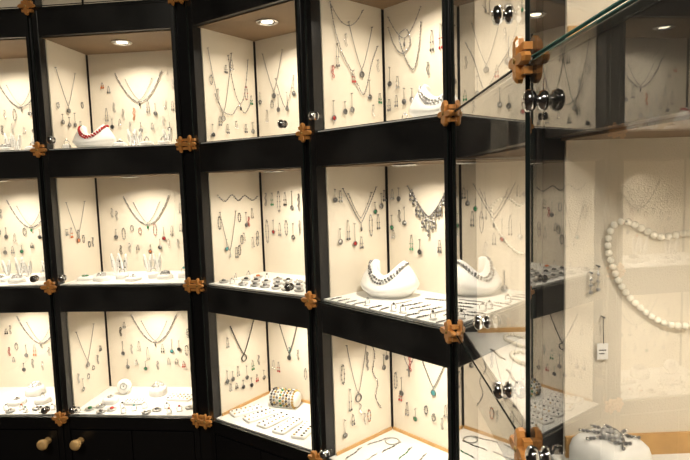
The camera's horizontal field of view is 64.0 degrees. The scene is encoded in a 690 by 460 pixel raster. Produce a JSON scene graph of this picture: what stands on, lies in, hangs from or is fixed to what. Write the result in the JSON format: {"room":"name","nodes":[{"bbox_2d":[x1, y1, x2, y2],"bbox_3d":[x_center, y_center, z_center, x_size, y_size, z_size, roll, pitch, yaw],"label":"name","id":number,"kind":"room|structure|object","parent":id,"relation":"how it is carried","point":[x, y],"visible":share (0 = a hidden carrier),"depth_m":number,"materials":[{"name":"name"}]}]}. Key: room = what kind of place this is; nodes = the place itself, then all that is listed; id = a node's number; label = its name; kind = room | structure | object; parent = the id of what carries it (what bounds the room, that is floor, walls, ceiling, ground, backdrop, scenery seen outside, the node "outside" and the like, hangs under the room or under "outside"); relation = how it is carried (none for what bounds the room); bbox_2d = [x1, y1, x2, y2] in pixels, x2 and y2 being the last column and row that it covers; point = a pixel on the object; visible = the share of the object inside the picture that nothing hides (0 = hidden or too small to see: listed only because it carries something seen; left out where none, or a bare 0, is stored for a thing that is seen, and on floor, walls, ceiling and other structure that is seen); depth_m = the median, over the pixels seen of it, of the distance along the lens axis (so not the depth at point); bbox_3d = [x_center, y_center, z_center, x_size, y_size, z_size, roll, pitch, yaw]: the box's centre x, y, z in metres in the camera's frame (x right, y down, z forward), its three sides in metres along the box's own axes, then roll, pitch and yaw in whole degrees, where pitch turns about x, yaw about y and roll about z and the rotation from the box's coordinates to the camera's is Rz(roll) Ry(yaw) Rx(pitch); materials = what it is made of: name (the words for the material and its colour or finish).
{"room":"shop","nodes":[
{"label":"shop","id":0,"kind":"room"},
{"bbox_3d":[-0.751,1.562,0.091,4.800,0.050,5.900,-2,5,0],"label":"floor","id":1,"kind":"structure","parent":0,"visible":0},
{"bbox_2d":[0,0,65,459],"bbox_3d":[-1.229,0.090,1.967,0.507,2.567,0.320,-1,5,4],"label":"display cabinet","id":2,"kind":"object","parent":1,"relation":"on","point":[31,435],"visible":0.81,"depth_m":2.04,"materials":[{"name":"black"}]},
{"bbox_2d":[0,275,10,282],"bbox_3d":[-1.210,0.170,1.945,0.050,0.024,0.050,-2,5,-1],"label":"jewelry box","id":3,"kind":"object","parent":2,"relation":"in","point":[2,278],"visible":0.98,"depth_m":1.94,"materials":[{"name":"white"}]},
{"bbox_2d":[2,260,11,276],"bbox_3d":[-1.245,0.142,2.035,0.035,0.064,0.032,-1,5,4],"label":"stand","id":4,"kind":"object","parent":2,"relation":"in","point":[7,270],"visible":0.85,"depth_m":2.03,"materials":[{"name":"white plastic"}]},
{"bbox_2d":[0,144,14,150],"bbox_3d":[-1.156,-0.280,1.879,0.052,0.028,0.052,-2,5,-1],"label":"jewelry box","id":5,"kind":"object","parent":2,"relation":"in","point":[3,147],"visible":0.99,"depth_m":1.87,"materials":[{"name":"white"}]},
{"bbox_2d":[4,133,12,147],"bbox_3d":[-1.210,-0.312,1.990,0.035,0.074,0.032,-1,5,4],"label":"stand","id":6,"kind":"object","parent":2,"relation":"in","point":[6,141],"visible":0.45,"depth_m":1.99,"materials":[{"name":"white"}]},
{"bbox_2d":[8,274,25,283],"bbox_3d":[-1.141,0.168,1.920,0.052,0.028,0.052,-2,5,-1],"label":"jewelry box","id":7,"kind":"object","parent":2,"relation":"in","point":[18,278],"visible":1,"depth_m":1.91,"materials":[{"name":"white"}]},
{"bbox_2d":[12,135,21,149],"bbox_3d":[-1.161,-0.305,1.958,0.035,0.064,0.032,-1,5,4],"label":"stand","id":8,"kind":"object","parent":2,"relation":"in","point":[17,144],"visible":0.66,"depth_m":1.95,"materials":[{"name":"white"}]},
{"bbox_2d":[7,397,27,406],"bbox_3d":[-1.185,0.615,1.995,0.056,0.026,0.056,-1,5,12],"label":"jewelry box","id":9,"kind":"object","parent":2,"relation":"in","point":[15,402],"visible":1,"depth_m":1.98,"materials":[{"name":"white"}]},
{"bbox_2d":[14,257,25,276],"bbox_3d":[-1.195,0.136,2.031,0.035,0.074,0.032,-1,5,4],"label":"stand","id":10,"kind":"object","parent":2,"relation":"in","point":[19,268],"visible":0.8,"depth_m":2.03,"materials":[{"name":"white plastic"}]},
{"bbox_2d":[0,228,40,241],"bbox_3d":[-1.195,0.013,2.100,0.267,0.065,0.009,-1,5,4],"label":"earring","id":11,"kind":"object","parent":2,"relation":"attached to","point":[39,235],"visible":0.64,"depth_m":2.10,"materials":[{"name":"grey metal"}]},
{"bbox_2d":[23,261,31,278],"bbox_3d":[-1.147,0.143,1.999,0.035,0.064,0.032,-1,5,4],"label":"stand","id":12,"kind":"object","parent":2,"relation":"in","point":[28,271],"visible":0.88,"depth_m":1.99,"materials":[{"name":"white plastic"}]},
{"bbox_2d":[8,343,49,356],"bbox_3d":[-1.183,0.463,2.141,0.264,0.062,0.008,-1,5,4],"label":"earring","id":13,"kind":"object","parent":2,"relation":"attached to","point":[26,354],"visible":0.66,"depth_m":2.14,"materials":[{"name":"grey metal"}]},
{"bbox_2d":[3,403,55,412],"bbox_3d":[-1.153,0.623,1.934,0.272,0.022,0.052,-1,5,4],"label":"jewelry","id":14,"kind":"object","parent":2,"relation":"in","point":[7,410],"visible":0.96,"depth_m":1.93,"materials":[{"name":"silver metal"}]},
{"bbox_2d":[24,381,45,396],"bbox_3d":[-1.170,0.598,2.083,0.068,0.044,0.068,-2,5,-4],"label":"jewelry box","id":15,"kind":"object","parent":2,"relation":"in","point":[33,390],"visible":1,"depth_m":2.06,"materials":[{"name":"white"}]},
{"bbox_2d":[34,392,50,404],"bbox_3d":[-1.095,0.606,1.999,0.048,0.038,0.048,-1,5,4],"label":"jewelry box","id":16,"kind":"object","parent":2,"relation":"in","point":[42,400],"visible":1,"depth_m":1.98,"materials":[{"name":"white"}]},
{"bbox_2d":[17,0,200,459],"bbox_3d":[-0.745,0.079,1.927,0.509,2.567,0.320,-1,5,6],"label":"display cabinet","id":17,"kind":"object","parent":1,"relation":"on","point":[94,40],"visible":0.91,"depth_m":1.90,"materials":[{"name":"black"}]},
{"bbox_2d":[54,67,75,112],"bbox_3d":[-0.955,-0.475,1.898,0.008,0.145,0.113,-1,5,6],"label":"necklace","id":18,"kind":"object","parent":17,"relation":"in","point":[68,109],"visible":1,"depth_m":1.90,"materials":[{"name":"grey metal"}]},
{"bbox_2d":[56,102,83,126],"bbox_3d":[-0.952,-0.404,1.919,0.008,0.100,0.159,-1,5,6],"label":"earring","id":19,"kind":"object","parent":17,"relation":"attached to","point":[62,121],"visible":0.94,"depth_m":1.91,"materials":[{"name":"grey metal"}]},
{"bbox_2d":[66,201,85,242],"bbox_3d":[-0.941,-0.027,1.940,0.008,0.145,0.113,-1,5,6],"label":"necklace","id":20,"kind":"object","parent":17,"relation":"hanging from","point":[78,239],"visible":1,"depth_m":1.94,"materials":[{"name":"grey metal"}]},
{"bbox_2d":[65,228,93,247],"bbox_3d":[-0.938,0.028,1.957,0.009,0.083,0.166,-1,5,6],"label":"earring","id":21,"kind":"object","parent":17,"relation":"attached to","point":[67,232],"visible":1,"depth_m":1.95,"materials":[{"name":"grey metal"}]},
{"bbox_2d":[77,274,93,280],"bbox_3d":[-0.905,0.163,1.924,0.052,0.022,0.052,-3,5,-14],"label":"jewelry box","id":22,"kind":"object","parent":17,"relation":"in","point":[85,277],"visible":1,"depth_m":1.91,"materials":[{"name":"white"}]},
{"bbox_2d":[78,348,101,390],"bbox_3d":[-0.923,0.503,2.002,0.008,0.126,0.161,-1,5,6],"label":"earring","id":23,"kind":"object","parent":17,"relation":"attached to","point":[83,388],"visible":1,"depth_m":2.00,"materials":[{"name":"grey metal"}]},
{"bbox_2d":[72,125,116,147],"bbox_3d":[-0.857,-0.315,1.863,0.142,0.082,0.086,-1,5,6],"label":"bust","id":24,"kind":"object","parent":17,"relation":"in","point":[102,136],"visible":0.95,"depth_m":1.84,"materials":[{"name":"white"}]},
{"bbox_2d":[93,272,109,280],"bbox_3d":[-0.842,0.160,1.907,0.050,0.028,0.050,-1,5,11],"label":"jewelry box","id":25,"kind":"object","parent":17,"relation":"in","point":[102,276],"visible":1,"depth_m":1.89,"materials":[{"name":"white"}]},
{"bbox_2d":[102,394,119,404],"bbox_3d":[-0.840,0.604,1.979,0.052,0.030,0.052,-2,5,1],"label":"jewelry box","id":26,"kind":"object","parent":17,"relation":"in","point":[110,399],"visible":1,"depth_m":1.96,"materials":[{"name":"white"}]},
{"bbox_2d":[110,253,119,274],"bbox_3d":[-0.836,0.124,2.014,0.035,0.079,0.032,-3,5,-9],"label":"stand","id":27,"kind":"object","parent":17,"relation":"in","point":[115,266],"visible":0.86,"depth_m":2.01,"materials":[{"name":"white plastic"}]},
{"bbox_2d":[112,140,127,145],"bbox_3d":[-0.760,-0.291,1.865,0.044,0.028,0.044,-2,5,-4],"label":"jewelry box","id":28,"kind":"object","parent":17,"relation":"in","point":[119,142],"visible":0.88,"depth_m":1.85,"materials":[{"name":"white"}]},
{"bbox_2d":[116,268,128,278],"bbox_3d":[-0.779,0.151,1.930,0.040,0.038,0.040,-2,5,-4],"label":"jewelry box","id":29,"kind":"object","parent":17,"relation":"in","point":[122,275],"visible":0.97,"depth_m":1.91,"materials":[{"name":"white"}]},
{"bbox_2d":[118,254,127,271],"bbox_3d":[-0.798,0.125,1.990,0.035,0.079,0.032,-1,5,6],"label":"stand","id":30,"kind":"object","parent":17,"relation":"in","point":[123,264],"visible":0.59,"depth_m":1.99,"materials":[{"name":"white plastic"}]},
{"bbox_2d":[117,379,131,393],"bbox_3d":[-0.822,0.583,2.057,0.052,0.056,0.030,-2,5,-4],"label":"stand","id":31,"kind":"object","parent":17,"relation":"in","point":[124,386],"visible":1,"depth_m":2.05,"materials":[{"name":"white"}]},
{"bbox_2d":[127,129,136,145],"bbox_3d":[-0.748,-0.319,1.942,0.035,0.069,0.032,-2,5,-4],"label":"stand","id":32,"kind":"object","parent":17,"relation":"in","point":[129,137],"visible":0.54,"depth_m":1.94,"materials":[{"name":"white"}]},
{"bbox_2d":[125,274,141,281],"bbox_3d":[-0.723,0.161,1.884,0.048,0.022,0.048,-1,5,11],"label":"jewelry box","id":33,"kind":"object","parent":17,"relation":"in","point":[131,278],"visible":1,"depth_m":1.87,"materials":[{"name":"white"}]},
{"bbox_2d":[76,401,192,414],"bbox_3d":[-0.725,0.612,1.904,0.404,0.022,0.076,-1,5,6],"label":"jewelry","id":34,"kind":"object","parent":17,"relation":"in","point":[188,407],"visible":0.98,"depth_m":1.90,"materials":[{"name":"silver metal"}]},
{"bbox_2d":[123,398,145,405],"bbox_3d":[-0.750,0.612,1.965,0.070,0.012,0.040,-2,5,1],"label":"tray","id":35,"kind":"object","parent":17,"relation":"in","point":[129,402],"visible":0.99,"depth_m":1.95,"materials":[{"name":"white"}]},
{"bbox_2d":[133,131,141,144],"bbox_3d":[-0.720,-0.313,1.920,0.035,0.059,0.032,-1,5,6],"label":"stand","id":36,"kind":"object","parent":17,"relation":"in","point":[136,140],"visible":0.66,"depth_m":1.92,"materials":[{"name":"white"}]},
{"bbox_2d":[114,71,161,101],"bbox_3d":[-0.752,-0.521,2.014,0.179,0.110,0.008,-1,5,6],"label":"necklace","id":37,"kind":"object","parent":17,"relation":"in","point":[160,71],"visible":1,"depth_m":2.02,"materials":[{"name":"grey metal"}]},
{"bbox_2d":[105,100,173,121],"bbox_3d":[-0.753,-0.438,2.022,0.268,0.071,0.009,-1,5,6],"label":"earring","id":38,"kind":"object","parent":17,"relation":"attached to","point":[154,112],"visible":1,"depth_m":2.02,"materials":[{"name":"grey metal"}]},
{"bbox_2d":[110,117,171,131],"bbox_3d":[-0.733,-0.386,2.025,0.270,0.055,0.009,-1,5,6],"label":"earring","id":39,"kind":"object","parent":17,"relation":"attached to","point":[111,126],"visible":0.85,"depth_m":2.03,"materials":[{"name":"grey metal"}]},
{"bbox_2d":[123,195,168,224],"bbox_3d":[-0.738,-0.073,2.055,0.179,0.110,0.008,-1,5,6],"label":"necklace","id":40,"kind":"object","parent":17,"relation":"in","point":[168,195],"visible":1,"depth_m":2.06,"materials":[{"name":"grey metal"}]},
{"bbox_2d":[140,136,153,144],"bbox_3d":[-0.670,-0.299,1.865,0.040,0.038,0.040,0,6,21],"label":"jewelry box","id":41,"kind":"object","parent":17,"relation":"in","point":[144,142],"visible":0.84,"depth_m":1.85,"materials":[{"name":"white"}]},
{"bbox_2d":[143,254,152,274],"bbox_3d":[-0.712,0.124,2.001,0.035,0.074,0.032,-1,5,6],"label":"stand","id":42,"kind":"object","parent":17,"relation":"in","point":[148,265],"visible":0.86,"depth_m":2.00,"materials":[{"name":"white plastic"}]},
{"bbox_2d":[114,224,181,240],"bbox_3d":[-0.735,0.009,2.062,0.269,0.064,0.009,-1,5,6],"label":"earring","id":43,"kind":"object","parent":17,"relation":"attached to","point":[115,236],"visible":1,"depth_m":2.06,"materials":[{"name":"grey metal"}]},
{"bbox_2d":[119,239,178,253],"bbox_3d":[-0.718,0.062,2.066,0.268,0.056,0.009,-1,5,6],"label":"earring","id":44,"kind":"object","parent":17,"relation":"attached to","point":[159,246],"visible":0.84,"depth_m":2.07,"materials":[{"name":"grey metal"}]},
{"bbox_2d":[148,267,158,277],"bbox_3d":[-0.669,0.147,1.928,0.036,0.038,0.036,-2,5,-4],"label":"jewelry box","id":45,"kind":"object","parent":17,"relation":"in","point":[151,274],"visible":0.97,"depth_m":1.91,"materials":[{"name":"white"}]},
{"bbox_2d":[131,315,175,342],"bbox_3d":[-0.724,0.375,2.096,0.179,0.110,0.008,-1,5,6],"label":"necklace","id":46,"kind":"object","parent":17,"relation":"in","point":[131,315],"visible":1,"depth_m":2.10,"materials":[{"name":"grey metal"}]},
{"bbox_2d":[121,339,188,359],"bbox_3d":[-0.726,0.456,2.104,0.270,0.079,0.009,-1,5,6],"label":"earring","id":47,"kind":"object","parent":17,"relation":"attached to","point":[178,348],"visible":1,"depth_m":2.10,"materials":[{"name":"grey metal"}]},
{"bbox_2d":[126,358,185,370],"bbox_3d":[-0.708,0.512,2.107,0.272,0.051,0.009,-1,5,6],"label":"earring","id":48,"kind":"object","parent":17,"relation":"attached to","point":[127,365],"visible":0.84,"depth_m":2.11,"materials":[{"name":"grey metal"}]},
{"bbox_2d":[153,253,161,273],"bbox_3d":[-0.673,0.121,1.986,0.035,0.079,0.032,0,5,16],"label":"stand","id":49,"kind":"object","parent":17,"relation":"in","point":[157,265],"visible":0.8,"depth_m":1.98,"materials":[{"name":"white plastic"}]},
{"bbox_2d":[149,381,166,397],"bbox_3d":[-0.692,0.587,2.043,0.064,0.044,0.064,-2,5,-4],"label":"jewelry box","id":50,"kind":"object","parent":17,"relation":"in","point":[160,389],"visible":1,"depth_m":2.02,"materials":[{"name":"white"}]},
{"bbox_2d":[157,270,172,279],"bbox_3d":[-0.621,0.153,1.903,0.050,0.028,0.050,-1,5,6],"label":"jewelry box","id":51,"kind":"object","parent":17,"relation":"in","point":[165,274],"visible":1,"depth_m":1.89,"materials":[{"name":"white"}]},
{"bbox_2d":[163,129,171,143],"bbox_3d":[-0.615,-0.319,1.918,0.035,0.064,0.032,0,5,16],"label":"stand","id":52,"kind":"object","parent":17,"relation":"in","point":[169,137],"visible":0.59,"depth_m":1.91,"materials":[{"name":"white"}]},
{"bbox_2d":[166,393,191,401],"bbox_3d":[-0.597,0.604,1.994,0.090,0.012,0.050,-1,5,12],"label":"tray","id":53,"kind":"object","parent":17,"relation":"in","point":[180,397],"visible":0.96,"depth_m":1.98,"materials":[{"name":"white"}]},
{"bbox_2d":[168,0,317,459],"bbox_3d":[-0.237,0.078,1.760,0.512,2.568,0.318,2,6,35],"label":"display cabinet","id":54,"kind":"object","parent":1,"relation":"on","point":[272,159],"visible":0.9,"depth_m":1.80,"materials":[{"name":"black"}]},
{"bbox_2d":[208,50,231,120],"bbox_3d":[-0.400,-0.467,1.790,0.008,0.225,0.103,2,6,35],"label":"necklace","id":55,"kind":"object","parent":54,"relation":"hanging from","point":[223,118],"visible":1,"depth_m":1.79,"materials":[{"name":"grey metal"}]},
{"bbox_2d":[209,62,252,104],"bbox_3d":[-0.375,-0.492,1.824,0.008,0.140,0.189,2,6,35],"label":"earring","id":56,"kind":"object","parent":54,"relation":"hanging from","point":[232,62],"visible":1,"depth_m":1.82,"materials":[{"name":"grey metal"}]},
{"bbox_2d":[211,116,254,136],"bbox_3d":[-0.370,-0.339,1.837,0.009,0.068,0.197,2,6,35],"label":"earring","id":57,"kind":"object","parent":54,"relation":"attached to","point":[253,130],"visible":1,"depth_m":1.82,"materials":[{"name":"grey metal"}]},
{"bbox_2d":[217,194,257,201],"bbox_3d":[-0.361,-0.109,1.863,0.009,0.028,0.185,2,6,35],"label":"necklace","id":58,"kind":"object","parent":54,"relation":"attached to","point":[232,194],"depth_m":1.86,"materials":[{"name":"grey metal"}]},
{"bbox_2d":[218,216,258,254],"bbox_3d":[-0.357,0.016,1.873,0.008,0.140,0.187,2,6,35],"label":"earring","id":59,"kind":"object","parent":54,"relation":"attached to","point":[226,248],"visible":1,"depth_m":1.87,"materials":[{"name":"grey metal"}]},
{"bbox_2d":[228,55,248,109],"bbox_3d":[-0.354,-0.490,1.853,0.009,0.175,0.093,2,6,35],"label":"necklace","id":60,"kind":"object","parent":54,"relation":"hanging from","point":[228,55],"visible":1,"depth_m":1.86,"materials":[{"name":"grey metal"}]},
{"bbox_2d":[229,320,253,361],"bbox_3d":[-0.350,0.386,1.901,0.009,0.139,0.114,2,6,35],"label":"necklace","id":61,"kind":"object","parent":54,"relation":"hanging from","point":[253,320],"visible":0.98,"depth_m":1.91,"materials":[{"name":"grey metal"}]},
{"bbox_2d":[226,339,259,383],"bbox_3d":[-0.352,0.438,1.901,0.009,0.170,0.164,2,6,35],"label":"earring","id":62,"kind":"object","parent":54,"relation":"hanging from","point":[247,376],"visible":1,"depth_m":1.88,"materials":[{"name":"grey metal"}]},
{"bbox_2d":[230,404,263,417],"bbox_3d":[-0.331,0.608,1.863,0.110,0.012,0.050,-5,6,-30],"label":"tray","id":63,"kind":"object","parent":54,"relation":"in","point":[246,410],"visible":0.98,"depth_m":1.85,"materials":[{"name":"white"}]},
{"bbox_2d":[229,370,265,391],"bbox_3d":[-0.338,0.532,1.925,0.008,0.045,0.174,2,6,35],"label":"earring","id":64,"kind":"object","parent":54,"relation":"attached to","point":[264,376],"visible":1,"depth_m":1.93,"materials":[{"name":"grey metal"}]},
{"bbox_2d":[242,408,276,422],"bbox_3d":[-0.281,0.610,1.822,0.110,0.012,0.050,-6,7,-39],"label":"tray","id":65,"kind":"object","parent":54,"relation":"in","point":[262,414],"visible":0.97,"depth_m":1.81,"materials":[{"name":"white"}]},
{"bbox_2d":[219,271,305,291],"bbox_3d":[-0.232,0.159,1.740,0.347,0.022,0.149,2,6,35],"label":"rings","id":66,"kind":"object","parent":54,"relation":"on","point":[256,279],"visible":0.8,"depth_m":1.74,"materials":[{"name":"silver metal"}]},
{"bbox_2d":[262,49,281,97],"bbox_3d":[-0.243,-0.524,1.868,0.093,0.155,0.008,2,6,35],"label":"necklace","id":67,"kind":"object","parent":54,"relation":"hanging from","point":[273,94],"visible":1,"depth_m":1.87,"materials":[{"name":"grey metal"}]},
{"bbox_2d":[257,412,289,428],"bbox_3d":[-0.231,0.612,1.780,0.050,0.012,0.110,3,7,40],"label":"tray","id":68,"kind":"object","parent":54,"relation":"in","point":[279,417],"visible":1,"depth_m":1.77,"materials":[{"name":"white"}]},
{"bbox_2d":[258,77,295,122],"bbox_3d":[-0.231,-0.437,1.869,0.170,0.137,0.009,2,6,35],"label":"earring","id":69,"kind":"object","parent":54,"relation":"hanging from","point":[293,92],"visible":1,"depth_m":1.87,"materials":[{"name":"grey metal"}]},
{"bbox_2d":[264,191,299,211],"bbox_3d":[-0.217,-0.097,1.898,0.161,0.074,0.009,2,6,35],"label":"earring","id":70,"kind":"object","parent":54,"relation":"attached to","point":[271,204],"visible":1,"depth_m":1.89,"materials":[{"name":"grey metal"}]},
{"bbox_2d":[265,220,300,242],"bbox_3d":[-0.215,0.007,1.909,0.164,0.084,0.009,2,6,35],"label":"earring","id":71,"kind":"object","parent":54,"relation":"attached to","point":[273,231],"visible":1,"depth_m":1.90,"materials":[{"name":"grey metal"}]},
{"bbox_2d":[269,387,300,408],"bbox_3d":[-0.206,0.578,1.900,0.101,0.065,0.065,0,6,21],"label":"roll","id":72,"kind":"object","parent":54,"relation":"in","point":[287,398],"visible":1,"depth_m":1.88,"materials":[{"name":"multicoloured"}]},
{"bbox_2d":[272,417,302,434],"bbox_3d":[-0.181,0.614,1.738,0.050,0.012,0.110,1,6,30],"label":"tray","id":73,"kind":"object","parent":54,"relation":"in","point":[289,424],"visible":0.99,"depth_m":1.73,"materials":[{"name":"white plastic"}]},
{"bbox_2d":[279,324,296,359],"bbox_3d":[-0.199,0.382,1.940,0.103,0.156,0.009,2,6,35],"label":"necklace","id":74,"kind":"object","parent":54,"relation":"hanging from","point":[288,356],"visible":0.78,"depth_m":1.94,"materials":[{"name":"grey metal"}]},
{"bbox_2d":[291,420,310,439],"bbox_3d":[-0.125,0.616,1.705,0.050,0.012,0.110,0,6,20],"label":"tray","id":75,"kind":"object","parent":54,"relation":"in","point":[303,430],"visible":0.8,"depth_m":1.68,"materials":[{"name":"white"}]},
{"bbox_2d":[295,0,455,459],"bbox_3d":[0.150,0.097,1.426,0.308,2.567,0.497,-7,7,-42],"label":"display cabinet","id":76,"kind":"object","parent":1,"relation":"on","point":[359,152],"visible":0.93,"depth_m":1.52,"materials":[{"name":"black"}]},
{"bbox_2d":[329,1,377,94],"bbox_3d":[0.028,-0.493,1.520,0.179,0.234,0.009,-6,7,-42],"label":"necklace","id":77,"kind":"object","parent":76,"relation":"hanging from","point":[331,10],"visible":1,"depth_m":1.52,"materials":[{"name":"grey metal"}]},
{"bbox_2d":[345,345,365,401],"bbox_3d":[0.037,0.408,1.585,0.083,0.178,0.008,-7,7,-42],"label":"necklace","id":78,"kind":"object","parent":76,"relation":"in","point":[360,394],"visible":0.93,"depth_m":1.59,"materials":[{"name":"grey metal"}]},
{"bbox_2d":[342,188,375,230],"bbox_3d":[0.044,-0.059,1.562,0.133,0.126,0.009,-7,7,-42],"label":"necklace","id":79,"kind":"object","parent":76,"relation":"in","point":[342,188],"visible":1,"depth_m":1.56,"materials":[{"name":"grey metal"}]},
{"bbox_2d":[348,21,372,77],"bbox_3d":[0.045,-0.498,1.535,0.093,0.145,0.008,-7,7,-42],"label":"necklace","id":80,"kind":"object","parent":76,"relation":"in","point":[362,74],"visible":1,"depth_m":1.54,"materials":[{"name":"grey metal"}]},
{"bbox_2d":[372,347,381,407],"bbox_3d":[0.088,0.424,1.633,0.044,0.224,0.009,-7,7,-42],"label":"necklace","id":81,"kind":"object","parent":76,"relation":"hanging from","point":[372,347],"visible":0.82,"depth_m":1.64,"materials":[{"name":"grey metal"}]},
{"bbox_2d":[330,297,445,322],"bbox_3d":[0.156,0.177,1.409,0.206,0.022,0.370,-7,7,-42],"label":"bracelets","id":82,"kind":"object","parent":76,"relation":"in","point":[367,298],"visible":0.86,"depth_m":1.34,"materials":[{"name":"silver metal"}]},
{"bbox_2d":[360,259,419,298],"bbox_3d":[0.110,0.133,1.503,0.168,0.096,0.102,2,6,34],"label":"bust","id":83,"kind":"object","parent":76,"relation":"in","point":[401,282],"visible":1,"depth_m":1.47,"materials":[{"name":"white"}]},
{"bbox_2d":[345,437,447,459],"bbox_3d":[0.200,0.631,1.469,0.225,0.005,0.386,-7,7,-42],"label":"bracelets","id":84,"kind":"object","parent":76,"relation":"in","point":[385,438],"visible":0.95,"depth_m":1.58,"materials":[{"name":"silver metal"}]},
{"bbox_2d":[387,21,421,69],"bbox_3d":[0.166,-0.509,1.535,0.008,0.134,0.125,-7,7,-42],"label":"necklace","id":85,"kind":"object","parent":76,"relation":"hanging from","point":[420,28],"visible":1,"depth_m":1.53,"materials":[{"name":"grey metal"}]},
{"bbox_2d":[387,6,421,46],"bbox_3d":[0.164,-0.556,1.530,0.009,0.095,0.123,-7,7,-42],"label":"necklace","id":86,"kind":"object","parent":76,"relation":"in","point":[420,6],"visible":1,"depth_m":1.53,"materials":[{"name":"grey metal"}]},
{"bbox_2d":[409,84,442,116],"bbox_3d":[0.221,-0.304,1.303,0.165,0.095,0.100,2,6,34],"label":"bust","id":87,"kind":"object","parent":76,"relation":"in","point":[424,103],"visible":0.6,"depth_m":1.29,"materials":[{"name":"white"}]},
{"bbox_2d":[407,185,444,236],"bbox_3d":[0.229,-0.052,1.520,0.012,0.143,0.154,-7,7,-42],"label":"necklace","id":88,"kind":"object","parent":76,"relation":"in","point":[411,194],"visible":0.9,"depth_m":1.52,"materials":[{"name":"grey metal"}]},
{"bbox_2d":[422,361,443,395],"bbox_3d":[0.248,0.393,1.558,0.008,0.156,0.133,-7,7,-42],"label":"necklace","id":89,"kind":"object","parent":76,"relation":"in","point":[433,393],"visible":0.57,"depth_m":1.56,"materials":[{"name":"grey metal"}]},
{"bbox_2d":[437,0,536,459],"bbox_3d":[0.350,0.137,0.920,0.313,2.567,0.544,-2,5,1],"label":"display cabinet","id":90,"kind":"object","parent":1,"relation":"on","point":[490,336],"visible":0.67,"depth_m":0.82,"materials":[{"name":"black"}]},
{"bbox_2d":[508,0,689,459],"bbox_3d":[0.350,0.182,0.424,0.308,2.567,0.512,-2,5,-1],"label":"display cabinet","id":91,"kind":"object","parent":1,"relation":"on","point":[612,99],"visible":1,"depth_m":0.60,"materials":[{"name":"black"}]},
{"bbox_2d":[569,423,651,459],"bbox_3d":[0.285,0.237,0.595,0.067,0.043,0.067,-4,6,-26],"label":"cushion","id":92,"kind":"object","parent":91,"relation":"in","point":[605,442],"visible":1,"depth_m":0.58,"materials":[{"name":"white fabric"}]},
{"bbox_2d":[604,218,689,328],"bbox_3d":[0.368,0.047,0.605,0.170,0.126,0.009,-2,5,-1],"label":"pearl necklace","id":93,"kind":"object","parent":91,"relation":"in","point":[608,238],"visible":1,"depth_m":0.60,"materials":[{"name":"white"}]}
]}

